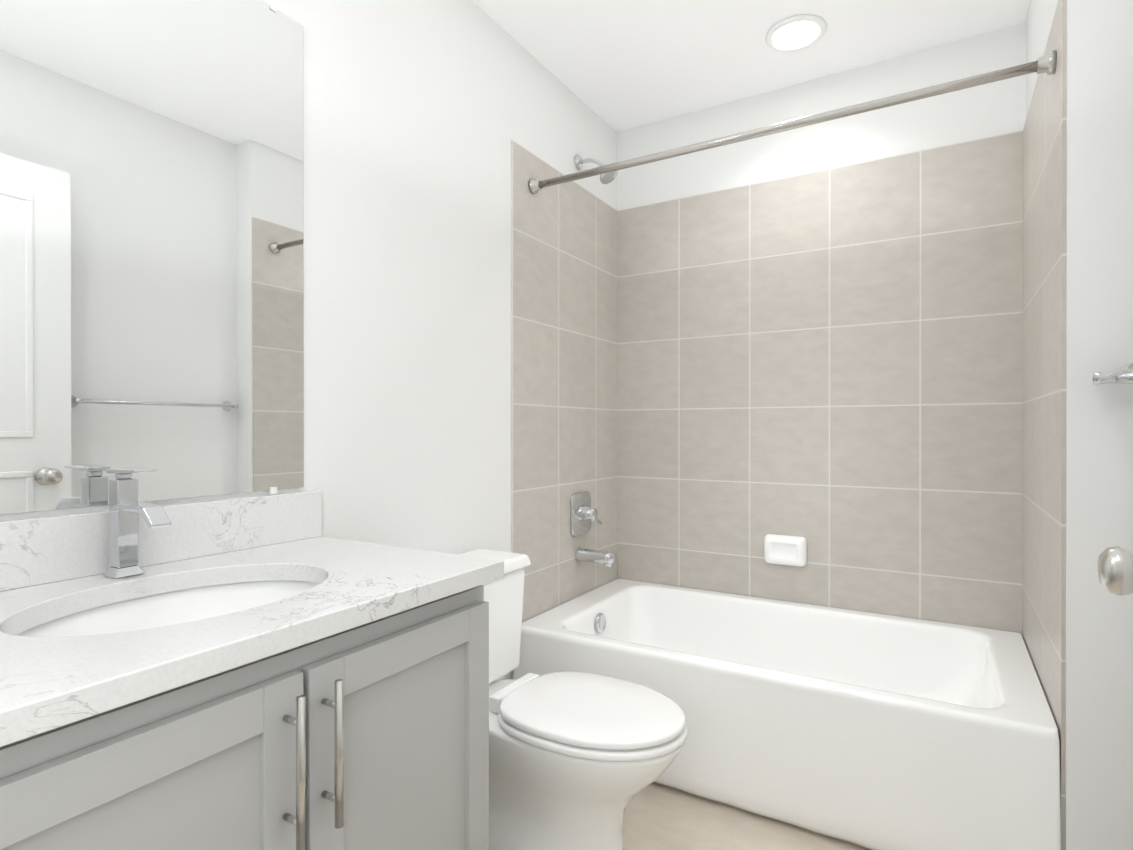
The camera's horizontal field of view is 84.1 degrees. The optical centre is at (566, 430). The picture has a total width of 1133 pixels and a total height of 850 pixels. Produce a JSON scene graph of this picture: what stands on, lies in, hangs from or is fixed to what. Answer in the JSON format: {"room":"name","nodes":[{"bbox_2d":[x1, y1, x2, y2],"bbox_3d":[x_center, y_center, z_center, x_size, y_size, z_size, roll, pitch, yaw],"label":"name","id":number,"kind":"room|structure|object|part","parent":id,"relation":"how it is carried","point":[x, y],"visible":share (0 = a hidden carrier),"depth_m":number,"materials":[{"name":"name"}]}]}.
{"room":"bathroom","nodes":[
{"label":"bathroom","id":0,"kind":"room"},
{"bbox_2d":[0,0,616,680],"bbox_3d":[-0.584,-0.148,1.655,0.120,2.450,3.220,0,0,31],"label":"wall","id":1,"kind":"structure","parent":0,"point":[420,116],"depth_m":1.79,"materials":[{"name":"white paint"}]},
{"bbox_2d":[0,0,303,513],"bbox_3d":[-0.826,-0.406,1.121,0.009,1.096,0.816,0,0,31],"label":"mirror","id":2,"kind":"object","parent":1,"relation":"attached to","point":[151,248],"visible":1,"depth_m":1.19,"materials":[{"name":"silver mirror"}]},
{"bbox_2d":[0,490,320,590],"bbox_3d":[-0.817,0.198,1.128,0.020,0.109,0.875,0,0,31],"label":"backsplash","id":3,"kind":"structure","parent":1,"relation":"attached to","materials":[{"name":"stone"}]},
{"bbox_2d":[511,140,617,678],"bbox_3d":[0.021,0.032,2.542,0.008,2.086,0.822,0,0,31],"label":"wall tile","id":4,"kind":"structure","parent":1,"relation":"attached to","point":[564,342],"depth_m":2.46,"materials":[{"name":"beige tile"}]},
{"bbox_2d":[570,491,601,536],"bbox_3d":[0.088,0.341,2.577,0.070,0.176,0.164,0,0,31],"label":"shower valve","id":5,"kind":"object","parent":4,"relation":"attached to","point":[583,514],"visible":1,"depth_m":2.56,"materials":[{"name":"silver metal"}]},
{"bbox_2d":[575,547,614,566],"bbox_3d":[0.119,0.509,2.543,0.160,0.065,0.062,0,0,31],"label":"tub spout","id":6,"kind":"object","parent":4,"relation":"attached to","point":[606,558],"visible":1,"depth_m":2.52,"materials":[{"name":"silver metal"}]},
{"bbox_2d":[575,155,617,183],"bbox_3d":[0.125,-1.067,2.545,0.179,0.139,0.090,0,0,31],"label":"shower head","id":7,"kind":"object","parent":1,"relation":"attached to","point":[607,178],"visible":0.79,"depth_m":2.54},
{"bbox_2d":[622,782,871,849],"bbox_3d":[0.174,1.128,1.205,2.045,0.100,3.380,0,0,31],"label":"floor","id":8,"kind":"structure","parent":0,"point":[657,816],"depth_m":1.70,"materials":[{"name":"tile"}]},
{"bbox_2d":[0,467,503,849],"bbox_3d":[-0.575,0.571,0.984,0.583,1.014,0.875,0,0,31],"label":"bathroom vanity","id":9,"kind":"object","parent":8,"relation":"on","point":[272,672],"visible":1,"depth_m":0.93,"materials":[{"name":"grey"}]},
{"bbox_2d":[103,467,171,578],"bbox_3d":[-0.730,0.158,1.073,0.149,0.188,0.046,0,0,31],"label":"faucet","id":10,"kind":"object","parent":9,"relation":"on","point":[125,507],"depth_m":1.08,"materials":[{"name":"silver metal"}]},
{"bbox_3d":[-0.468,0.648,0.688,0.019,0.639,0.400,0,0,31],"label":"door","id":11,"kind":"part","parent":9,"relation":"part of","materials":[{"name":"grey wood"}]},
{"bbox_2d":[17,581,318,636],"bbox_3d":[-0.591,0.369,0.985,0.390,0.166,0.510,0,0,31],"label":"sink","id":12,"kind":"object","parent":9,"relation":"in","point":[183,602],"depth_m":1.10,"materials":[{"name":"white ceramic"}]},
{"bbox_3d":[-0.258,0.647,1.038,0.019,0.639,0.397,0,0,31],"label":"door","id":13,"kind":"part","parent":9,"relation":"part of","materials":[{"name":"grey wood"}]},
{"bbox_2d":[458,549,686,849],"bbox_3d":[-0.059,0.727,1.646,0.766,0.704,0.422,0,0,31],"label":"toilet","id":14,"kind":"object","parent":8,"relation":"on","point":[579,760],"visible":0.75,"depth_m":1.51,"materials":[{"name":"white ceramic"}]},
{"bbox_3d":[-0.300,0.393,1.789,0.205,0.037,0.422,0,0,31],"label":"tank lid","id":15,"kind":"part","parent":14,"relation":"part of","materials":[{"name":"white ceramic"}]},
{"bbox_3d":[-0.303,0.568,1.791,0.190,0.310,0.398,0,0,31],"label":"tank","id":16,"kind":"part","parent":14,"relation":"part of","materials":[{"name":"white ceramic"}]},
{"bbox_3d":[-0.028,0.902,1.628,0.681,0.350,0.352,0,0,31],"label":"bowl","id":17,"kind":"part","parent":14,"relation":"part of","materials":[{"name":"white ceramic"}]},
{"bbox_3d":[0.070,0.715,1.569,0.465,0.019,0.368,0,0,31],"label":"seat","id":18,"kind":"part","parent":14,"relation":"part of","materials":[{"name":"white plastic"}]},
{"bbox_3d":[0.070,0.690,1.569,0.458,0.022,0.362,0,0,31],"label":"seat lid","id":19,"kind":"part","parent":14,"relation":"part of","materials":[{"name":"white plastic"}]},
{"bbox_2d":[513,579,1060,849],"bbox_3d":[0.667,0.878,2.142,1.510,0.396,0.843,0,0,31],"label":"bathtub","id":20,"kind":"object","parent":8,"relation":"on","point":[874,731],"visible":0.85,"depth_m":1.76,"materials":[{"name":"white ceramic"}]},
{"bbox_2d":[472,0,1029,131],"bbox_3d":[0.174,-1.422,1.199,2.045,0.100,3.380,0,0,31],"label":"ceiling","id":21,"kind":"structure","parent":0,"point":[619,65],"depth_m":2.21,"materials":[{"name":"white paint"}]},
{"bbox_2d":[765,14,826,51],"bbox_3d":[0.791,-1.368,2.170,0.200,0.012,0.200,0,0,31],"label":"light","id":22,"kind":"object","parent":21,"relation":"attached to","point":[795,34],"depth_m":2.16,"materials":[{"name":"white plastic"}]},
{"bbox_2d":[617,23,1025,210],"bbox_3d":[1.020,-0.150,2.502,1.765,2.450,0.120,0,0,31],"label":"wall","id":23,"kind":"structure","parent":0,"point":[996,108],"depth_m":2.42,"materials":[{"name":"ceramic tile"},{"name":"grout"},{"name":"paint"}]},
{"bbox_2d":[618,130,1022,634],"bbox_3d":[0.887,0.032,2.507,1.530,2.086,0.008,0,0,31],"label":"wall tile","id":24,"kind":"structure","parent":23,"relation":"attached to","point":[827,364],"depth_m":2.41,"materials":[{"name":"beige tile"}]},
{"bbox_2d":[764,533,806,566],"bbox_3d":[0.865,0.475,2.493,0.164,0.120,0.040,0,0,31],"label":"soap dish","id":25,"kind":"object","parent":24,"relation":"attached to","point":[787,550],"visible":1,"depth_m":2.48,"materials":[{"name":"white ceramic"}]},
{"bbox_2d":[1026,0,1132,849],"bbox_3d":[1.435,-0.148,1.704,0.235,2.450,0.825,0,0,31],"label":"wall","id":26,"kind":"structure","parent":0,"point":[1099,616],"depth_m":1.38,"materials":[{"name":"ceramic tile"},{"name":"grout"},{"name":"paint"}]},
{"bbox_2d":[1022,0,1066,849],"bbox_3d":[1.330,0.034,1.766,0.008,2.086,0.810,0,0,31],"label":"wall tile","id":27,"kind":"structure","parent":26,"relation":"attached to","point":[1044,385],"depth_m":1.62,"materials":[{"name":"beige tile"}]},
{"bbox_2d":[528,50,1056,193],"bbox_3d":[0.525,-0.888,1.899,1.513,0.052,0.052,0,0,31],"label":"curtain rod","id":28,"kind":"object","parent":27,"relation":"attached to","point":[1046,64],"visible":0.98,"depth_m":1.77,"materials":[{"name":"silver metal"}]},
{"bbox_3d":[0.689,-0.145,0.344,0.120,2.450,2.275,0,0,31],"label":"wall","id":29,"kind":"structure","parent":0,"visible":0},
{"bbox_2d":[1092,362,1132,384],"bbox_3d":[1.001,-0.112,1.060,0.078,0.048,0.673,0,0,31],"label":"towel rail","id":30,"kind":"object","parent":29,"relation":"attached to","point":[1122,374],"visible":0.96,"depth_m":1.30,"materials":[{"name":"silver metal"}]},
{"bbox_2d":[1098,546,1132,595],"bbox_3d":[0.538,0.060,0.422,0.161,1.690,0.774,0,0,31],"label":"door knob","id":31,"kind":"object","parent":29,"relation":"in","point":[1115,569],"depth_m":0.74,"materials":[{"name":"silver metal"}]}
]}

